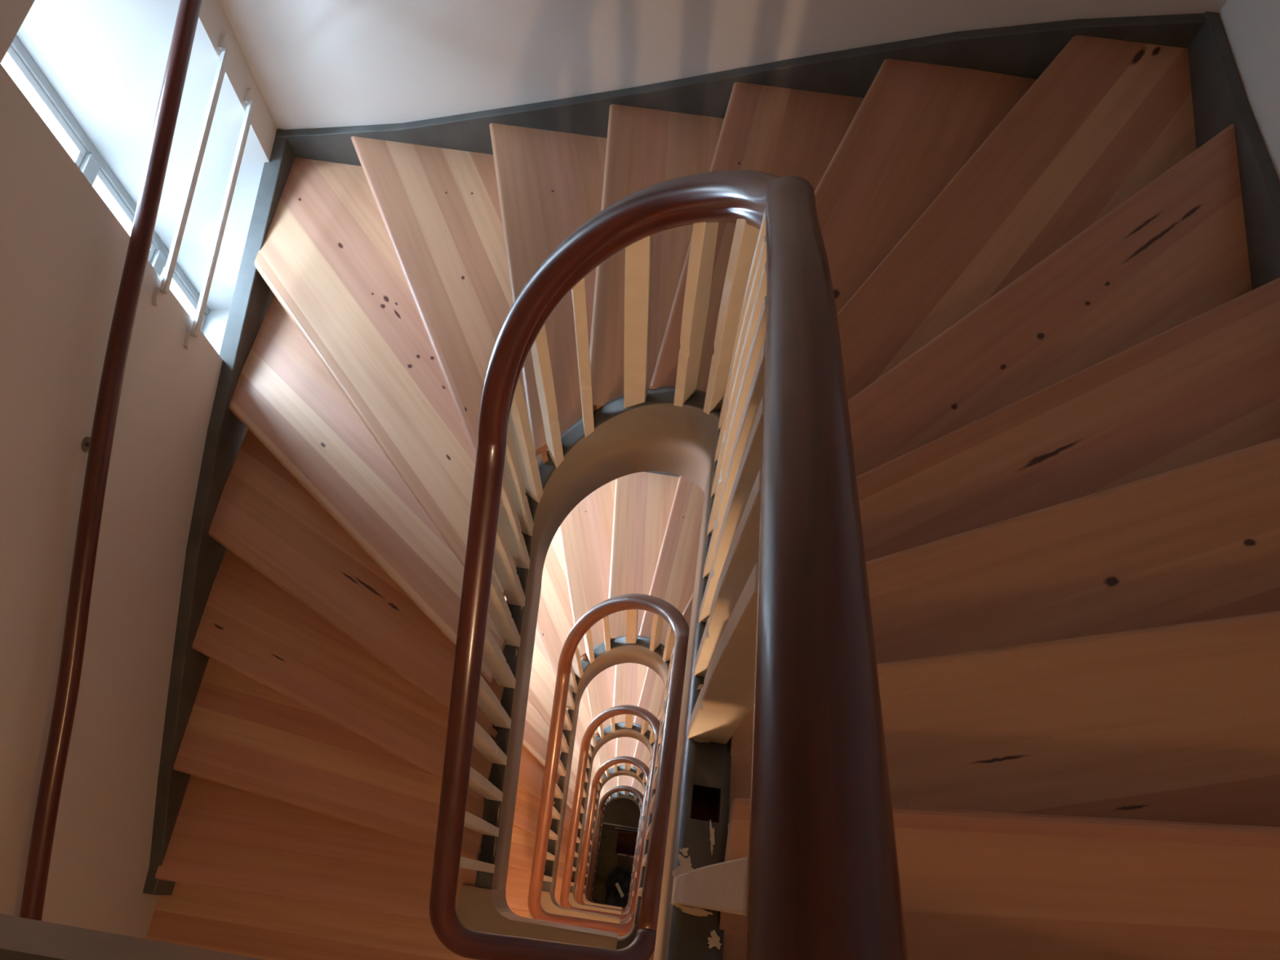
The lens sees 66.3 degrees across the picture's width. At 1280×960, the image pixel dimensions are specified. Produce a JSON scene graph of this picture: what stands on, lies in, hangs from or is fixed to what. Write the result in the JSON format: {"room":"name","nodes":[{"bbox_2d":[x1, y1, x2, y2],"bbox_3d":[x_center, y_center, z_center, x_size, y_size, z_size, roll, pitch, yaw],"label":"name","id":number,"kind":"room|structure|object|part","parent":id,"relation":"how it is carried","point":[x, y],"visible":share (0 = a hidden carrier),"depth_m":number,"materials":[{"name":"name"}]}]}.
{"room":"stairwell","nodes":[
{"label":"stairwell","id":0,"kind":"room"},
{"bbox_2d":[0,0,277,938],"bbox_3d":[-2.148,2.263,7.142,0.680,18.481,4.275,8,67,3],"label":"wall","id":1,"kind":"structure","parent":0,"point":[63,251],"depth_m":3.16,"materials":[{"name":"white paint"}]},
{"bbox_2d":[3,35,209,331],"bbox_3d":[-2.102,-1.003,3.557,0.074,2.212,0.545,8,67,3],"label":"window","id":2,"kind":"structure","parent":1,"relation":"in","point":[84,153],"depth_m":3.62,"materials":[{"name":"paint"}]},
{"bbox_3d":[-2.095,-1.216,3.066,0.035,1.042,0.464,8,67,3],"label":"sash","id":3,"kind":"part","parent":2,"relation":"part of","materials":[{"name":"paint"}]},
{"bbox_3d":[-2.108,-0.885,3.847,0.035,0.515,0.464,8,67,3],"label":"sash","id":4,"kind":"part","parent":2,"relation":"part of","materials":[{"name":"paint"}]},
{"bbox_3d":[-2.116,-0.676,4.339,0.035,0.415,0.464,8,67,3],"label":"sash","id":5,"kind":"part","parent":2,"relation":"part of","materials":[{"name":"paint"}]},
{"bbox_2d":[19,0,202,920],"bbox_3d":[-1.610,-0.009,2.934,0.110,1.188,3.070,8,67,3],"label":"wall handrail","id":6,"kind":"object","parent":1,"relation":"attached to","point":[99,446],"visible":0.94,"depth_m":2.85,"materials":[{"name":"brown wood"}]},
{"bbox_2d":[0,913,265,959],"bbox_3d":[-0.415,1.260,0.695,3.043,0.267,1.617,8,67,3],"label":"landing","id":7,"kind":"object","parent":1,"relation":"attached to","point":[20,938],"visible":1,"depth_m":1.03,"materials":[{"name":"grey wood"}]},
{"bbox_2d":[151,34,230,306],"bbox_3d":[-1.482,-1.041,3.256,0.032,0.231,0.969,8,67,3],"label":"bar","id":8,"kind":"object","parent":1,"relation":"attached to","point":[158,293],"visible":1,"depth_m":3.24,"materials":[{"name":"paint"}]},
{"bbox_2d":[183,88,255,349],"bbox_3d":[-1.487,-0.939,3.484,0.032,0.239,0.979,8,67,3],"label":"bar","id":9,"kind":"object","parent":1,"relation":"attached to","point":[206,287],"visible":1,"depth_m":3.47,"materials":[{"name":"paint"}]},
{"bbox_2d":[145,881,618,959],"bbox_3d":[-0.455,2.421,3.527,3.043,0.505,1.693,8,67,3],"label":"landing","id":10,"kind":"object","parent":1,"relation":"attached to","point":[255,926],"visible":0.76,"depth_m":3.75,"materials":[{"name":"brown wood"}]},
{"bbox_2d":[510,890,620,923],"bbox_3d":[-0.502,3.648,6.422,3.043,0.505,1.693,8,67,3],"label":"landing","id":11,"kind":"object","parent":1,"relation":"attached to","point":[548,903],"visible":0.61,"depth_m":6.49,"materials":[{"name":"brown wood"}]},
{"bbox_2d":[559,892,622,914],"bbox_3d":[-0.549,4.876,9.317,3.043,0.505,1.693,8,67,3],"label":"landing","id":12,"kind":"object","parent":1,"relation":"attached to","point":[573,902],"visible":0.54,"depth_m":9.38,"materials":[{"name":"brown wood"}]},
{"bbox_2d":[575,892,622,909],"bbox_3d":[-0.596,6.103,12.213,3.043,0.505,1.693,8,67,3],"label":"landing","id":13,"kind":"object","parent":1,"relation":"attached to","point":[585,900],"visible":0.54,"depth_m":12.28,"materials":[{"name":"brown wood"}]},
{"bbox_2d":[504,471,704,959],"bbox_3d":[-0.180,1.377,5.951,3.102,3.885,2.991,8,67,3],"label":"flight","id":14,"kind":"object","parent":1,"relation":"attached to","point":[639,532],"visible":0.26,"depth_m":6.21,"materials":[{"name":"brown wood"}]},
{"bbox_2d":[527,593,689,936],"bbox_3d":[-0.199,1.520,5.133,0.688,3.512,1.634,8,67,3],"label":"balustrade","id":15,"kind":"object","parent":14,"relation":"on","point":[675,651],"visible":0.96,"depth_m":5.11,"materials":[{"name":"beige paint"}]},
{"bbox_2d":[555,662,664,914],"bbox_3d":[-0.227,2.604,8.846,3.102,3.885,2.991,8,67,3],"label":"flight","id":16,"kind":"object","parent":1,"relation":"attached to","point":[635,684],"visible":0.2,"depth_m":8.98,"materials":[{"name":"brown wood"}]},
{"bbox_2d":[560,704,660,919],"bbox_3d":[-0.246,2.747,8.028,0.688,3.512,1.634,8,67,3],"label":"balustrade","id":17,"kind":"object","parent":16,"relation":"on","point":[588,737],"visible":0.79,"depth_m":8.37,"materials":[{"name":"beige paint"}]},
{"bbox_2d":[574,737,650,910],"bbox_3d":[-0.274,3.832,11.742,3.102,3.885,2.991,8,67,3],"label":"flight","id":18,"kind":"object","parent":1,"relation":"attached to","point":[621,746],"visible":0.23,"depth_m":11.83,"materials":[{"name":"brown wood"}]},
{"bbox_2d":[576,755,649,912],"bbox_3d":[-0.293,3.975,10.924,0.688,3.512,1.634,8,67,3],"label":"balustrade","id":19,"kind":"object","parent":18,"relation":"on","point":[642,766],"visible":0.73,"depth_m":11.28,"materials":[{"name":"beige paint"}]},
{"bbox_2d":[142,11,1279,959],"bbox_3d":[-0.136,0.169,3.046,3.103,3.888,3.036,8,67,3],"label":"flight","id":20,"kind":"object","parent":1,"relation":"attached to","point":[1052,249],"visible":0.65,"depth_m":2.71,"materials":[{"name":"brown wood"}]},
{"bbox_2d":[429,169,908,959],"bbox_3d":[-0.181,0.421,2.020,0.688,3.813,1.923,8,67,3],"label":"balustrade","id":21,"kind":"object","parent":20,"relation":"on","point":[788,636],"visible":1,"depth_m":1.02,"materials":[{"name":"brown wood"}]},
{"bbox_2d":[591,798,639,904],"bbox_3d":[-0.677,6.156,15.690,3.980,0.250,4.675,8,67,3],"label":"floor","id":22,"kind":"structure","parent":0,"point":[622,811],"depth_m":15.83,"materials":[{"name":"brown wood"}]},
{"bbox_2d":[594,829,618,887],"bbox_3d":[-0.522,6.027,15.601,0.340,0.018,0.857,4,67,1],"label":"mat","id":23,"kind":"object","parent":22,"relation":"on","point":[607,860],"visible":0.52,"depth_m":15.60,"materials":[{"name":"brown fabric"}]},
{"bbox_2d":[587,775,644,904],"bbox_3d":[-0.321,5.060,14.637,3.102,3.885,2.991,8,67,3],"label":"flight","id":24,"kind":"object","parent":22,"relation":"on","point":[618,780],"visible":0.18,"depth_m":14.63,"materials":[{"name":"brown wood"}]},
{"bbox_2d":[586,785,644,908],"bbox_3d":[-0.340,5.202,13.819,0.688,3.512,1.634,8,67,3],"label":"balustrade","id":25,"kind":"object","parent":24,"relation":"on","point":[626,788],"visible":0.69,"depth_m":14.18,"materials":[{"name":"beige paint"}]},
{"bbox_2d":[604,866,631,906],"bbox_3d":[-0.328,6.399,15.246,0.512,0.386,0.642,25,69,9],"label":"bundle","id":26,"kind":"object","parent":22,"relation":"on","point":[613,897],"visible":0.78,"depth_m":15.15,"materials":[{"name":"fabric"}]},
{"bbox_2d":[615,882,624,897],"bbox_3d":[-0.313,6.315,15.088,0.052,0.036,0.220,-25,70,-11],"label":"folded paper","id":27,"kind":"object","parent":26,"relation":"on","point":[617,885],"visible":1,"depth_m":15.08,"materials":[{"name":"white paper"}]},
{"bbox_2d":[603,822,638,829],"bbox_3d":[-0.268,5.585,15.796,0.869,0.012,0.022,9,67,3],"label":"threshold strip","id":28,"kind":"object","parent":22,"relation":"on","point":[603,822],"visible":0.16,"depth_m":15.79,"materials":[{"name":"silver metal"}]},
{"bbox_2d":[614,826,637,831],"bbox_3d":[-0.141,5.643,15.774,0.530,0.012,0.022,8,67,3],"label":"threshold strip","id":29,"kind":"object","parent":22,"relation":"on","point":[615,827],"visible":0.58,"depth_m":15.77,"materials":[{"name":"silver metal"}]},
{"bbox_2d":[615,830,637,857],"bbox_3d":[-0.161,5.799,15.572,0.420,0.260,0.360,8,67,3],"label":"storage box","id":30,"kind":"object","parent":22,"relation":"on","point":[626,841],"visible":0.64,"depth_m":15.66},
{"bbox_2d":[219,0,1226,129],"bbox_3d":[-0.198,0.466,7.936,3.980,18.481,0.200,8,67,3],"label":"wall","id":31,"kind":"structure","parent":0,"point":[313,64],"depth_m":3.24,"materials":[{"name":"white paint"}]},
{"bbox_2d":[1218,0,1279,182],"bbox_3d":[1.330,2.775,6.982,0.200,18.481,4.275,8,67,3],"label":"wall","id":32,"kind":"structure","parent":0,"point":[1251,28],"depth_m":2.51,"materials":[{"name":"white paint"}]}
]}

